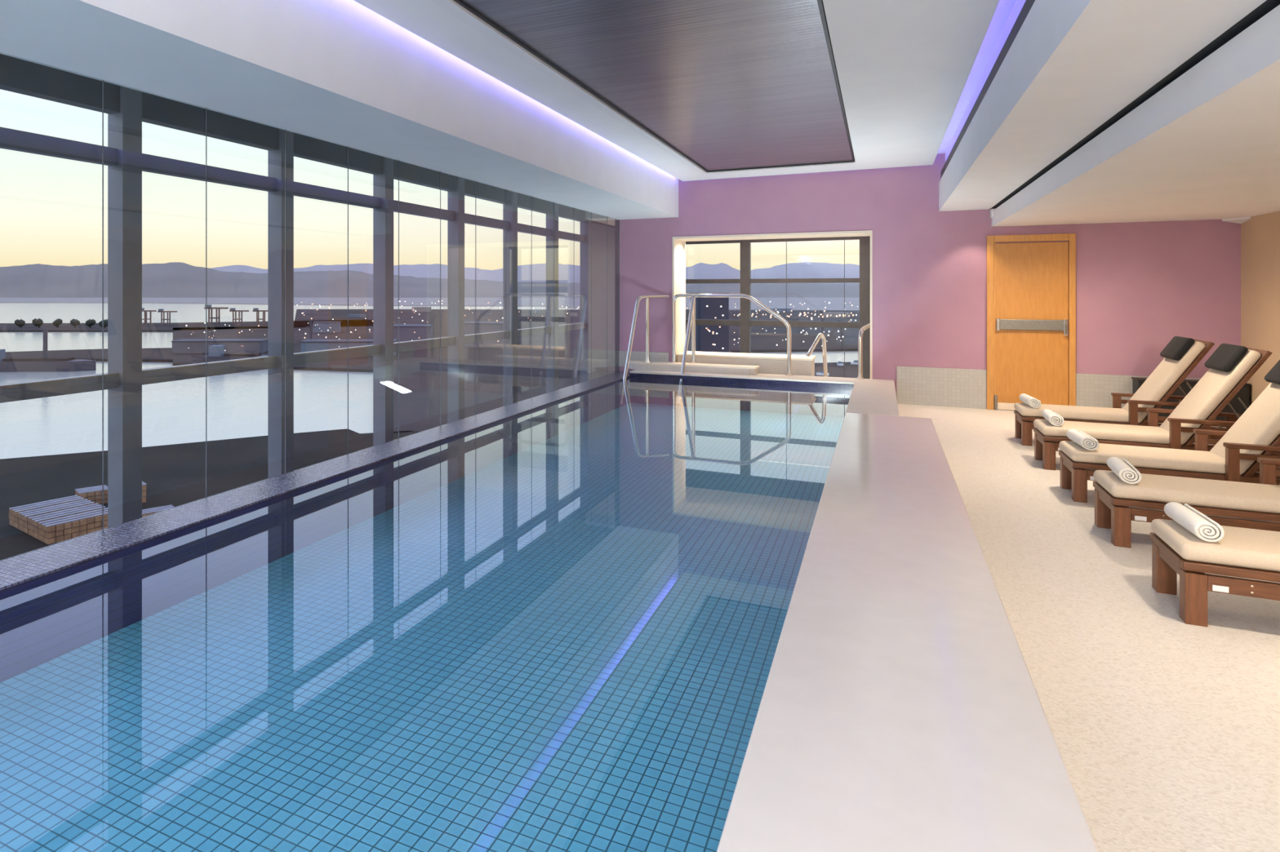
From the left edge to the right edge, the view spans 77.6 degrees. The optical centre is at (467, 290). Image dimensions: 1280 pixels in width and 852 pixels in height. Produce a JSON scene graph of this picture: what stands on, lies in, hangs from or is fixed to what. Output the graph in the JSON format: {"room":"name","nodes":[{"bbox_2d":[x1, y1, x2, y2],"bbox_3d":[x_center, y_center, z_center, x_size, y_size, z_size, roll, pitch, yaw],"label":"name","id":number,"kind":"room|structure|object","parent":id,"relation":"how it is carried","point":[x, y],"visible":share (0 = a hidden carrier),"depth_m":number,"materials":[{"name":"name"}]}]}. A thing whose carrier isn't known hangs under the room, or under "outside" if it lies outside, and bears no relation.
{"room":"indoor swimming pool","nodes":[
{"label":"indoor swimming pool","id":0,"kind":"room"},
{"bbox_2d":[0,371,629,591],"bbox_3d":[-2.131,1.769,3.800,0.350,0.862,20.399,0,0,28],"label":"ledge","id":1,"kind":"object","parent":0,"point":[20,569],"visible":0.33,"depth_m":4.91,"materials":[{"name":"stone"}]},
{"bbox_2d":[0,376,630,683],"bbox_3d":[-2.117,1.555,3.443,0.012,0.410,19.784,0,0,28],"label":"pool side face","id":2,"kind":"object","parent":1,"relation":"attached to","point":[46,618],"visible":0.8,"depth_m":4.68,"materials":[{"name":"blue tile"}]},
{"bbox_2d":[102,80,617,529],"bbox_3d":[-2.243,0.079,3.960,0.012,2.518,20.224,0,0,28],"label":"window mullions","id":3,"kind":"structure","parent":1,"relation":"on","point":[102,80],"depth_m":7.65,"materials":[{"name":"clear metal"}]},
{"bbox_2d":[0,0,678,219],"bbox_3d":[-1.864,-1.640,3.657,0.992,0.920,20.399,0,0,28],"label":"ceiling","id":4,"kind":"structure","parent":0,"point":[343,73],"depth_m":4.91,"materials":[{"name":"white paint"}]},
{"bbox_2d":[0,402,844,851],"bbox_3d":[-0.723,1.855,2.704,3.166,0.190,19.797,0,0,28],"label":"swimming pool","id":5,"kind":"structure","parent":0,"point":[567,642],"depth_m":3.49,"materials":[{"name":"blue tile"}]},
{"bbox_2d":[585,211,614,226],"bbox_3d":[5.011,-1.400,14.062,5.010,0.200,2.815,0,0,28],"label":"ceiling","id":6,"kind":"structure","parent":0,"point":[595,217],"depth_m":14.00,"materials":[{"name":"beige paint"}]},
{"bbox_2d":[591,222,614,379],"bbox_3d":[2.804,0.385,15.567,0.113,3.330,2.376,0,0,28],"label":"wall","id":7,"kind":"structure","parent":0,"point":[598,232],"depth_m":15.13,"materials":[{"name":"paint"}]},
{"bbox_2d":[0,53,614,528],"bbox_3d":[-2.333,0.400,5.965,0.161,4.800,24.157,0,0,28],"label":"window","id":8,"kind":"structure","parent":7,"relation":"in","point":[126,108],"depth_m":7.03,"materials":[{"name":"grey metal"}]},
{"bbox_2d":[614,218,619,372],"bbox_3d":[2.688,0.100,13.249,0.076,4.200,0.812,0,0,28],"label":"wall","id":9,"kind":"structure","parent":0,"point":[616,221],"depth_m":12.89,"materials":[{"name":"grey paint"}]},
{"bbox_2d":[353,0,999,181],"bbox_3d":[0.134,-1.770,2.542,3.412,0.060,20.320,0,0,28],"label":"ceiling","id":10,"kind":"structure","parent":0,"point":[904,67],"depth_m":6.07,"materials":[{"name":"white paint"}]},
{"bbox_2d":[430,0,853,175],"bbox_3d":[-0.249,-1.732,2.398,2.023,0.015,19.705,0,0,28],"label":"trim","id":11,"kind":"structure","parent":10,"relation":"attached to","point":[449,6],"depth_m":6.39,"materials":[{"name":"white paint"}]},
{"bbox_2d":[453,0,854,172],"bbox_3d":[-0.237,-1.768,2.280,1.938,0.065,19.509,0,0,28],"label":"ceiling panel","id":12,"kind":"object","parent":10,"relation":"attached to","point":[726,85],"visible":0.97,"depth_m":6.02,"materials":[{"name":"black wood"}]},
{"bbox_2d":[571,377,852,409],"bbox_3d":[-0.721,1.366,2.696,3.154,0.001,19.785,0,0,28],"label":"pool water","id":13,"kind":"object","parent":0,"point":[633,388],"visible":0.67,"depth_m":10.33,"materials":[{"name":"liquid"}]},
{"bbox_2d":[629,369,855,384],"bbox_3d":[4.098,1.585,11.707,3.166,0.630,0.628,0,0,28],"label":"coping","id":14,"kind":"object","parent":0,"point":[759,376],"visible":0.21,"depth_m":11.43,"materials":[{"name":"beige stone"}]},
{"bbox_2d":[618,294,668,404],"bbox_3d":[2.763,0.887,12.045,0.467,1.651,1.247,0,0,28],"label":"handrail","id":15,"kind":"object","parent":14,"relation":"on","point":[642,296],"visible":1,"depth_m":12.23,"materials":[{"name":"silver metal"}]},
{"bbox_2d":[628,360,759,375],"bbox_3d":[3.506,1.210,12.175,2.020,0.120,0.290,0,0,28],"label":"stone step","id":16,"kind":"structure","parent":14,"relation":"on","point":[635,365],"depth_m":12.00,"materials":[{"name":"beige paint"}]},
{"bbox_2d":[671,293,793,404],"bbox_3d":[3.926,0.878,11.693,1.800,1.664,0.753,0,0,28],"label":"handrail","id":17,"kind":"object","parent":14,"relation":"on","point":[691,319],"visible":0.98,"depth_m":12.07,"materials":[{"name":"silver metal"}]},
{"bbox_2d":[629,373,853,417],"bbox_3d":[3.946,1.532,11.424,3.166,0.475,0.011,0,0,28],"label":"pool end face","id":18,"kind":"object","parent":14,"relation":"attached to","point":[762,408],"visible":0.43,"depth_m":11.29,"materials":[{"name":"blue tile"}]},
{"bbox_2d":[716,413,1098,851],"bbox_3d":[0.308,1.585,0.466,0.766,0.630,16.824,0,0,28],"label":"ledge","id":19,"kind":"object","parent":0,"point":[900,709],"visible":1,"depth_m":2.42,"materials":[{"name":"beige stone"}]},
{"bbox_2d":[897,404,920,417],"bbox_3d":[5.338,1.675,9.343,0.279,0.150,3.574,0,0,28],"label":"floor strip","id":20,"kind":"object","parent":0,"point":[904,410],"visible":0.21,"depth_m":10.29,"materials":[{"name":"beige stone"}]},
{"bbox_2d":[619,153,1240,410],"bbox_3d":[6.209,0.100,11.364,7.911,4.200,0.812,0,0,28],"label":"wall","id":21,"kind":"structure","parent":0,"point":[1140,286],"depth_m":10.73,"materials":[{"name":"pink paint"}]},
{"bbox_2d":[671,230,872,379],"bbox_3d":[4.749,0.426,12.139,2.854,2.587,0.824,0,0,28],"label":"trim","id":22,"kind":"structure","parent":21,"relation":"attached to","point":[678,243],"depth_m":12.45,"materials":[{"name":"beige paint"}]},
{"bbox_2d":[845,378,898,416],"bbox_3d":[5.000,1.585,9.523,0.487,0.630,3.574,0,0,28],"label":"ledge","id":23,"kind":"object","parent":21,"relation":"attached to","point":[868,396],"depth_m":9.10,"materials":[{"name":"beige stone"}]},
{"bbox_2d":[855,323,870,379],"bbox_3d":[5.747,0.871,11.205,0.215,0.798,0.374,0,0,28],"label":"handrail","id":24,"kind":"object","parent":23,"relation":"on","point":[864,328],"visible":0.94,"depth_m":11.10,"materials":[{"name":"silver metal"}]},
{"bbox_2d":[618,351,1200,408],"bbox_3d":[5.891,1.300,11.062,7.637,0.600,0.019,0,0,28],"label":"wainscoting","id":25,"kind":"structure","parent":21,"relation":"attached to","point":[923,386],"depth_m":10.61,"materials":[{"name":"grey tile"}]},
{"bbox_2d":[986,233,1075,410],"bbox_3d":[7.426,0.430,10.203,0.958,2.340,0.084,0,0,28],"label":"door","id":26,"kind":"structure","parent":21,"relation":"in","point":[1031,286],"depth_m":10.21,"materials":[{"name":"brown wood"}]},
{"bbox_2d":[937,0,1016,154],"bbox_3d":[1.631,-2.000,1.785,6.938,0.200,20.399,0,0,28],"label":"light","id":27,"kind":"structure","parent":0,"point":[1004,7],"depth_m":6.46,"materials":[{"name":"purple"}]},
{"bbox_2d":[945,0,1026,161],"bbox_3d":[2.015,-1.755,1.580,0.510,0.290,20.399,0,0,28],"label":"light strip","id":28,"kind":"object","parent":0,"point":[1019,4],"depth_m":6.29,"materials":[{"name":"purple paint"}]},
{"bbox_2d":[916,404,1279,851],"bbox_3d":[3.090,1.675,1.004,3.630,0.150,20.399,0,0,28],"label":"floor","id":29,"kind":"structure","parent":0,"point":[1166,729],"depth_m":3.31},
{"bbox_2d":[1013,336,1226,446],"bbox_3d":[6.616,1.028,7.824,1.732,1.145,0.670,0,0,28],"label":"sun lounger","id":30,"kind":"object","parent":29,"relation":"on","point":[1181,355],"visible":0.7,"depth_m":7.64,"materials":[{"name":"beige fabric"}]},
{"bbox_2d":[1019,393,1040,408],"bbox_3d":[5.956,1.162,8.189,0.155,0.155,0.410,0,0,24],"label":"rolled towel","id":31,"kind":"object","parent":30,"relation":"on","point":[1030,401],"visible":1,"depth_m":8.03,"materials":[{"name":"white fabric"}]},
{"bbox_2d":[1013,402,1140,423],"bbox_3d":[6.281,1.260,8.003,0.972,0.085,0.508,0,0,28],"label":"seat cushion","id":32,"kind":"object","parent":30,"relation":"on","point":[1116,415],"depth_m":7.85,"materials":[{"name":"beige fabric"}]},
{"bbox_2d":[1122,341,1205,422],"bbox_3d":[6.886,0.889,7.679,0.539,0.808,0.504,0,0,28],"label":"cushion","id":33,"kind":"object","parent":30,"relation":"on","point":[1181,357],"depth_m":7.50,"materials":[{"name":"beige fabric"}]},
{"bbox_2d":[1160,336,1195,360],"bbox_3d":[6.981,0.564,7.611,0.159,0.218,0.450,0,0,28],"label":"pillow","id":34,"kind":"object","parent":30,"relation":"on","point":[1179,348],"depth_m":7.45,"materials":[{"name":"black fabric"}]},
{"bbox_2d":[1033,343,1279,470],"bbox_3d":[6.040,1.028,6.748,1.732,1.145,0.670,0,0,28],"label":"sun lounger","id":35,"kind":"object","parent":29,"relation":"on","point":[1231,366],"visible":0.77,"depth_m":6.58,"materials":[{"name":"beige fabric"}]},
{"bbox_2d":[1041,408,1064,426],"bbox_3d":[5.373,1.162,7.099,0.155,0.154,0.410,0,0,29],"label":"rolled towel","id":36,"kind":"object","parent":35,"relation":"on","point":[1055,419],"visible":1,"depth_m":6.94,"materials":[{"name":"white fabric"}]},
{"bbox_2d":[1033,419,1183,444],"bbox_3d":[5.705,1.260,6.927,0.972,0.085,0.508,0,0,28],"label":"seat cushion","id":37,"kind":"object","parent":35,"relation":"on","point":[1105,433],"depth_m":6.78,"materials":[{"name":"beige fabric"}]},
{"bbox_2d":[1160,349,1261,444],"bbox_3d":[6.310,0.889,6.604,0.539,0.808,0.504,0,0,28],"label":"cushion","id":38,"kind":"object","parent":35,"relation":"on","point":[1229,370],"depth_m":6.44,"materials":[{"name":"beige fabric"}]},
{"bbox_2d":[1204,343,1248,372],"bbox_3d":[6.405,0.564,6.535,0.159,0.218,0.450,0,0,28],"label":"pillow","id":39,"kind":"object","parent":35,"relation":"on","point":[1227,357],"depth_m":6.40,"materials":[{"name":"black fabric"}]},
{"bbox_2d":[1058,360,1279,502],"bbox_3d":[5.473,1.028,5.690,1.732,1.145,0.670,0,0,28],"label":"sun lounger","id":40,"kind":"object","parent":29,"relation":"on","point":[1255,434],"visible":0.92,"depth_m":5.64,"materials":[{"name":"beige fabric"}]},
{"bbox_2d":[1066,429,1098,450],"bbox_3d":[4.814,1.161,6.055,0.154,0.151,0.410,0,0,25],"label":"rolled towel","id":41,"kind":"object","parent":40,"relation":"on","point":[1082,439],"visible":1,"depth_m":5.92,"materials":[{"name":"white fabric"}]},
{"bbox_2d":[1058,440,1242,475],"bbox_3d":[5.138,1.260,5.870,0.972,0.085,0.508,0,0,28],"label":"seat cushion","id":42,"kind":"object","parent":40,"relation":"on","point":[1201,461],"depth_m":5.73,"materials":[{"name":"beige fabric"}]},
{"bbox_2d":[1209,382,1279,473],"bbox_3d":[5.743,0.889,5.546,0.539,0.808,0.504,0,0,28],"label":"cushion","id":43,"kind":"object","parent":40,"relation":"on","point":[1260,424],"depth_m":5.52,"materials":[{"name":"beige fabric"}]},
{"bbox_2d":[1264,360,1279,384],"bbox_3d":[5.839,0.564,5.477,0.159,0.218,0.450,0,0,28],"label":"pillow","id":44,"kind":"object","parent":40,"relation":"on","point":[1273,376],"depth_m":5.60,"materials":[{"name":"black fabric"}]},
{"bbox_2d":[1093,457,1279,547],"bbox_3d":[4.926,1.028,4.668,1.732,1.145,0.670,0,0,28],"label":"sun lounger","id":45,"kind":"object","parent":29,"relation":"on","point":[1113,497],"visible":0.97,"depth_m":4.78,"materials":[{"name":"beige fabric"}]},
{"bbox_2d":[1106,457,1142,484],"bbox_3d":[4.259,1.161,5.019,0.151,0.146,0.410,0,0,31],"label":"rolled towel","id":46,"kind":"object","parent":45,"relation":"on","point":[1123,469],"visible":1,"depth_m":4.88,"materials":[{"name":"white fabric"}]},
{"bbox_2d":[1093,470,1279,514],"bbox_3d":[4.591,1.260,4.847,0.972,0.085,0.508,0,0,28],"label":"seat cushion","id":47,"kind":"object","parent":45,"relation":"on","point":[1208,495],"depth_m":4.76,"materials":[{"name":"beige fabric"}]},
{"bbox_2d":[1131,377,1251,420],"bbox_3d":[8.710,1.343,9.337,1.020,0.515,0.280,0,0,28],"label":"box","id":48,"kind":"object","parent":29,"relation":"on","point":[1244,393],"visible":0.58,"depth_m":9.21,"materials":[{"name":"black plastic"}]},
{"bbox_2d":[1150,519,1279,626],"bbox_3d":[4.322,1.028,3.539,1.732,1.145,0.670,0,0,28],"label":"sun lounger","id":49,"kind":"object","parent":29,"relation":"on","point":[1242,553],"visible":1,"depth_m":3.70,"materials":[{"name":"brown wood"}]},
{"bbox_2d":[1164,502,1224,542],"bbox_3d":[3.662,1.160,3.904,0.146,0.141,0.410,0,0,26],"label":"rolled towel","id":50,"kind":"object","parent":49,"relation":"on","point":[1203,527],"visible":1,"depth_m":3.80,"materials":[{"name":"white fabric"}]},
{"bbox_2d":[1151,519,1279,572],"bbox_3d":[3.986,1.260,3.719,0.972,0.085,0.508,0,0,28],"label":"seat cushion","id":51,"kind":"object","parent":49,"relation":"on","point":[1241,549],"depth_m":3.71,"materials":[{"name":"beige fabric"}]},
{"bbox_2d":[938,0,1266,211],"bbox_3d":[1.981,-1.300,1.598,0.586,0.400,20.399,0,0,28],"label":"ceiling beam","id":52,"kind":"structure","parent":0,"point":[1071,66],"depth_m":4.14,"materials":[{"name":"white paint"}]},
{"bbox_2d":[941,0,1035,177],"bbox_3d":[1.889,-1.550,1.424,0.584,0.100,20.006,0,0,28],"label":"trim","id":53,"kind":"structure","parent":52,"relation":"attached to","point":[1028,4],"depth_m":5.40,"materials":[{"name":"black plastic"}]},
{"bbox_2d":[991,4,1279,226],"bbox_3d":[3.358,-0.966,0.860,2.491,0.205,20.399,0,0,28],"label":"ceiling","id":54,"kind":"structure","parent":0,"point":[1206,145],"depth_m":5.11,"materials":[{"name":"white paint"}]},
{"bbox_2d":[990,0,1279,208],"bbox_3d":[2.285,-1.120,1.435,0.104,0.020,20.399,0,0,28],"label":"trim","id":55,"kind":"structure","parent":54,"relation":"attached to","point":[1268,6],"depth_m":4.02,"materials":[{"name":"grey metal"}]},
{"bbox_2d":[1222,217,1250,223],"bbox_3d":[9.113,-0.832,9.169,0.170,0.063,0.270,0,0,28],"label":"light","id":56,"kind":"object","parent":54,"relation":"attached to","point":[1238,220],"visible":1,"depth_m":9.19,"materials":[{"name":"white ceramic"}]},
{"bbox_2d":[1240,210,1279,405],"bbox_3d":[4.571,-0.200,0.211,0.269,3.600,20.399,0,0,28],"label":"wall","id":57,"kind":"structure","parent":0,"point":[1260,234],"depth_m":8.78,"materials":[{"name":"beige paint"}]},
{"bbox_3d":[4.831,1.810,13.728,5.010,0.180,3.574,0,0,28],"label":"floor","id":58,"kind":"structure","parent":0,"visible":0},
{"bbox_2d":[676,351,816,376],"bbox_3d":[4.434,1.370,12.335,2.013,0.700,0.680,0,0,28],"label":"tub","id":59,"kind":"object","parent":58,"relation":"on","point":[775,364],"visible":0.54,"depth_m":11.96,"materials":[{"name":"beige stone"}]},
{"bbox_2d":[805,333,827,377],"bbox_3d":[5.454,1.190,12.010,0.352,1.063,0.245,0,0,28],"label":"handrail","id":60,"kind":"object","parent":58,"relation":"on","point":[820,335],"visible":0.74,"depth_m":12.01,"materials":[{"name":"silver metal"}]},
{"bbox_3d":[7.059,0.210,13.003,0.397,3.020,2.880,0,0,28],"label":"wall","id":61,"kind":"structure","parent":0,"visible":0},
{"bbox_2d":[685,235,870,378],"bbox_3d":[5.664,0.350,15.383,5.104,3.300,0.160,0,0,28],"label":"window","id":62,"kind":"structure","parent":61,"relation":"in","point":[745,322],"depth_m":14.96,"materials":[{"name":"grey metal"}]},
{"label":"outside","id":63,"kind":"structure","parent":0,"visible":0},
{"bbox_2d":[186,300,857,345],"bbox_3d":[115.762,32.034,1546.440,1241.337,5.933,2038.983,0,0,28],"label":"city lights","id":64,"kind":"object","parent":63,"point":[399,300],"visible":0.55,"depth_m":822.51,"materials":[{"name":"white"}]},
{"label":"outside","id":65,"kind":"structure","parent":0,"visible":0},
{"bbox_2d":[0,297,859,310],"bbox_3d":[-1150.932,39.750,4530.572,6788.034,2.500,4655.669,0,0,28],"label":"shore","id":66,"kind":"structure","parent":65,"point":[812,304],"depth_m":2745.41,"materials":[{"name":"grey"}]},
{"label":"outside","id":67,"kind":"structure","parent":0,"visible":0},
{"bbox_2d":[209,262,859,284],"bbox_3d":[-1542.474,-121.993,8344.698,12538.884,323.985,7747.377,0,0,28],"label":"hills","id":68,"kind":"structure","parent":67,"point":[567,273],"depth_m":7320.23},
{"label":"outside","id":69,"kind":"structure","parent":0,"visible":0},
{"bbox_2d":[0,262,859,297],"bbox_3d":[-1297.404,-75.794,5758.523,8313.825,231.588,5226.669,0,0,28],"label":"hills","id":70,"kind":"structure","parent":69,"point":[172,279],"depth_m":4720.53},
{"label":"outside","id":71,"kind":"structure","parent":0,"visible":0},
{"bbox_2d":[0,302,857,459],"bbox_3d":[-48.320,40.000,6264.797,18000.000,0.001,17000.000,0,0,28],"label":"sea","id":72,"kind":"structure","parent":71,"point":[174,412],"depth_m":288.66,"materials":[{"name":"beige liquid"}]},
{"bbox_2d":[0,328,96,372],"bbox_3d":[-217.687,29.750,387.211,62.000,21.500,12.000,0,0,-3],"label":"ship","id":73,"kind":"object","parent":72,"relation":"on","point":[44,364],"visible":0.98,"depth_m":382.32},
{"bbox_2d":[202,345,267,362],"bbox_3d":[-122.628,35.000,415.475,36.000,11.000,11.000,0,0,0],"label":"ship","id":74,"kind":"object","parent":72,"relation":"on","point":[216,353],"visible":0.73,"depth_m":411.47},
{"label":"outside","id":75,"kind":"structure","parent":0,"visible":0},
{"bbox_2d":[0,320,373,332],"bbox_3d":[-426.955,39.750,909.732,638.383,2.500,505.063,0,0,28],"label":"breakwater","id":76,"kind":"object","parent":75,"point":[4,327],"visible":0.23,"depth_m":823.72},
{"bbox_2d":[14,319,25,328],"bbox_3d":[-465.392,34.012,805.366,11.521,8.977,8.742,0,0,28],"label":"tree","id":77,"kind":"object","parent":76,"relation":"on","point":[20,322],"visible":1,"depth_m":802.87,"materials":[{"name":"green plant"}]},
{"bbox_2d":[31,318,43,328],"bbox_3d":[-446.810,33.544,805.091,12.372,9.913,8.217,0,0,28],"label":"tree","id":78,"kind":"object","parent":76,"relation":"on","point":[36,322],"visible":1,"depth_m":802.67,"materials":[{"name":"green plant"}]},
{"bbox_2d":[52,318,62,328],"bbox_3d":[-427.253,33.718,805.452,11.645,9.565,7.733,0,0,28],"label":"tree","id":79,"kind":"object","parent":76,"relation":"on","point":[58,322],"visible":1,"depth_m":803.07,"materials":[{"name":"green plant"}]},
{"bbox_2d":[70,319,79,328],"bbox_3d":[-408.976,33.828,805.829,12.793,9.343,7.906,0,0,28],"label":"tree","id":80,"kind":"object","parent":76,"relation":"on","point":[74,322],"visible":1,"depth_m":802.87,"materials":[{"name":"green plant"}]},
{"bbox_2d":[85,319,95,328],"bbox_3d":[-392.395,33.906,804.836,10.854,9.188,8.867,0,0,28],"label":"tree","id":81,"kind":"object","parent":76,"relation":"on","point":[89,322],"visible":1,"depth_m":802.28,"materials":[{"name":"green plant"}]},
{"bbox_2d":[98,319,107,328],"bbox_3d":[-377.524,34.041,805.754,12.152,8.919,8.788,0,0,28],"label":"tree","id":82,"kind":"object","parent":76,"relation":"on","point":[105,322],"visible":0.71,"depth_m":803.26,"materials":[{"name":"green plant"}]},
{"bbox_2d":[142,307,156,324],"bbox_3d":[-359.816,29.000,869.223,22.000,19.000,9.200,0,0,11],"label":"crane","id":83,"kind":"object","parent":76,"relation":"on","point":[143,308],"visible":0.69,"depth_m":868.75,"materials":[{"name":"brown"}]},
{"bbox_2d":[157,308,177,324],"bbox_3d":[-337.270,29.475,869.722,20.900,18.050,8.740,0,0,-3],"label":"crane","id":84,"kind":"object","parent":76,"relation":"on","point":[160,310],"visible":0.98,"depth_m":868.85,"materials":[{"name":"brown"}]},
{"bbox_2d":[204,304,228,324],"bbox_3d":[-282.378,27.100,869.671,26.400,22.800,11.040,0,0,-1],"label":"crane","id":85,"kind":"object","parent":76,"relation":"on","point":[208,306],"visible":0.98,"depth_m":868.32,"materials":[{"name":"brown"}]},
{"bbox_2d":[229,307,248,324],"bbox_3d":[-256.504,29.000,869.492,22.000,19.000,9.200,0,0,3],"label":"crane","id":86,"kind":"object","parent":76,"relation":"on","point":[232,309],"visible":0.98,"depth_m":868.32,"materials":[{"name":"brown"}]},
{"bbox_2d":[252,307,267,324],"bbox_3d":[-230.225,29.000,869.728,22.000,19.000,9.200,0,0,-3],"label":"crane","id":87,"kind":"object","parent":76,"relation":"on","point":[255,309],"visible":0.94,"depth_m":868.11,"materials":[{"name":"brown"}]},
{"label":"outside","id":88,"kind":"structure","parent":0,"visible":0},
{"bbox_2d":[173,309,859,434],"bbox_3d":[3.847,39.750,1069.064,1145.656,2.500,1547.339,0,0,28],"label":"dockland","id":89,"kind":"structure","parent":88,"point":[419,370],"depth_m":491.02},
{"bbox_2d":[171,338,267,353],"bbox_3d":[-154.457,34.700,486.385,55.800,7.600,20.800,0,0,-3],"label":"building","id":90,"kind":"structure","parent":89,"relation":"on","point":[183,345],"depth_m":476.85,"materials":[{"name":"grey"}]},
{"bbox_2d":[300,310,315,314],"bbox_3d":[-263.686,35.366,1279.785,23.279,6.267,11.840,0,0,4],"label":"building","id":91,"kind":"structure","parent":89,"relation":"on","point":[305,312],"depth_m":1274.24,"materials":[{"name":"white"}]},
{"bbox_2d":[306,320,315,339],"bbox_3d":[-116.716,30.500,576.690,8.000,16.000,1.600,0,0,28],"label":"lattice mast","id":92,"kind":"object","parent":89,"relation":"on","point":[310,323],"visible":0.83,"depth_m":575.89,"materials":[{"name":"grey metal"}]},
{"bbox_2d":[312,321,341,333],"bbox_3d":[-130.707,33.700,719.469,24.800,9.600,16.800,0,0,-5],"label":"building","id":93,"kind":"structure","parent":89,"relation":"on","point":[321,326],"depth_m":711.65,"materials":[{"name":"white"}]},
{"bbox_2d":[300,339,397,355],"bbox_3d":[-70.894,34.200,466.541,55.800,8.600,20.800,0,0,-2],"label":"building","id":94,"kind":"structure","parent":89,"relation":"on","point":[307,345],"depth_m":456.23,"materials":[{"name":"white"}]},
{"bbox_2d":[348,314,366,317],"bbox_3d":[-160.239,36.536,1123.805,23.571,3.929,11.986,0,0,8],"label":"building","id":95,"kind":"structure","parent":89,"relation":"on","point":[349,315],"depth_m":1118.49,"materials":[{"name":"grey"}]},
{"bbox_2d":[393,324,432,342],"bbox_3d":[-42.264,31.200,536.767,34.800,14.600,30.800,0,0,0],"label":"building","id":96,"kind":"structure","parent":89,"relation":"on","point":[407,332],"depth_m":521.80,"materials":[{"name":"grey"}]},
{"bbox_2d":[412,306,431,311],"bbox_3d":[-83.483,34.058,1413.037,33.564,8.885,16.982,0,0,3],"label":"building","id":97,"kind":"structure","parent":89,"relation":"on","point":[415,308],"depth_m":1404.96,"materials":[{"name":"white"}]},
{"bbox_2d":[464,321,502,347],"bbox_3d":[10.718,30.200,536.686,30.800,16.600,30.800,0,0,6],"label":"building","id":98,"kind":"structure","parent":89,"relation":"on","point":[469,326],"depth_m":521.67,"materials":[{"name":"white"}]},
{"bbox_2d":[480,311,492,315],"bbox_3d":[29.646,35.078,1222.052,18.822,6.844,9.611,0,0,-4],"label":"building","id":99,"kind":"structure","parent":89,"relation":"on","point":[482,313],"depth_m":1217.38,"materials":[{"name":"white"}]},
{"bbox_2d":[689,293,729,352],"bbox_3d":[137.969,19.950,441.337,17.800,37.100,20.800,0,0,5],"label":"building","id":100,"kind":"structure","parent":89,"relation":"on","point":[708,338],"depth_m":431.43,"materials":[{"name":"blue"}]},
{"bbox_2d":[728,311,740,315],"bbox_3d":[419.890,35.078,1222.445,20.533,6.844,10.467,0,0,8],"label":"building","id":101,"kind":"structure","parent":89,"relation":"on","point":[731,313],"depth_m":1217.38,"materials":[{"name":"white"}]},
{"bbox_2d":[770,308,791,311],"bbox_3d":[572.042,35.538,1413.526,35.538,5.923,17.969,0,0,-3],"label":"building","id":102,"kind":"structure","parent":89,"relation":"on","point":[773,309],"depth_m":1404.62,"materials":[{"name":"white"}]},
{"bbox_2d":[822,311,849,317],"bbox_3d":[537.121,34.964,1125.751,31.429,7.071,15.914,0,0,-8],"label":"building","id":103,"kind":"structure","parent":89,"relation":"on","point":[833,314],"depth_m":1118.49,"materials":[{"name":"white"}]},
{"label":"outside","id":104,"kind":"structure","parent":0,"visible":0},
{"bbox_2d":[814,362,857,377],"bbox_3d":[162.740,40.200,377.773,79.429,1.600,187.854,0,0,28],"label":"quay","id":105,"kind":"object","parent":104,"point":[851,370],"visible":0.1,"depth_m":383.72,"materials":[{"name":"grey concrete"}]},
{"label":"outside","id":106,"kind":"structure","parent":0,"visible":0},
{"bbox_2d":[0,428,413,560],"bbox_3d":[-62.119,39.750,142.616,189.231,2.500,168.905,0,0,28],"label":"quay","id":107,"kind":"object","parent":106,"point":[174,475],"visible":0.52,"depth_m":165.60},
{"bbox_2d":[8,495,84,528],"bbox_3d":[-70.670,37.065,130.077,3.975,2.770,10.700,0,0,40],"label":"stack","id":108,"kind":"object","parent":107,"relation":"on","point":[13,512],"visible":0.4,"depth_m":128.20,"materials":[{"name":"wood"}]},
{"bbox_2d":[17,499,94,533],"bbox_3d":[-67.631,37.065,127.484,3.986,2.770,10.700,0,0,40],"label":"stack","id":109,"kind":"object","parent":107,"relation":"on","point":[23,517],"visible":0.44,"depth_m":125.60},
{"bbox_2d":[27,503,105,539],"bbox_3d":[-64.585,37.065,124.884,3.988,2.770,10.700,0,0,40],"label":"stack","id":110,"kind":"object","parent":107,"relation":"on","point":[33,522],"visible":0.38,"depth_m":122.97,"materials":[{"name":"wood"}]},
{"bbox_2d":[37,507,107,544],"bbox_3d":[-61.540,37.065,122.285,3.979,2.770,10.700,0,0,40],"label":"stack","id":111,"kind":"object","parent":107,"relation":"on","point":[65,528],"visible":0.9,"depth_m":120.15,"materials":[{"name":"brown wood"}]},
{"bbox_2d":[75,484,107,504],"bbox_3d":[-68.101,37.215,140.457,5.200,2.470,4.241,0,0,-38],"label":"stack","id":112,"kind":"object","parent":107,"relation":"on","point":[94,494],"visible":0.75,"depth_m":139.31,"materials":[{"name":"wood"}]},
{"bbox_2d":[142,480,146,502],"bbox_3d":[-61.402,36.815,140.475,5.200,3.270,3.780,0,0,-38],"label":"stack","id":113,"kind":"object","parent":107,"relation":"on","point":[144,486],"visible":0.13,"depth_m":140.44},
{"bbox_2d":[142,505,173,517],"bbox_3d":[-52.706,37.665,130.439,6.200,1.570,3.293,0,0,-38],"label":"stack","id":114,"kind":"object","parent":107,"relation":"on","point":[147,512],"visible":0.31,"depth_m":130.24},
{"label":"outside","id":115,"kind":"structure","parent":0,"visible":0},
{"bbox_2d":[5,347,173,362],"bbox_3d":[-268.916,39.750,467.730,218.755,2.500,161.535,0,0,28],"label":"pier","id":116,"kind":"structure","parent":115,"point":[155,354],"depth_m":465.92,"materials":[{"name":"grey concrete"}]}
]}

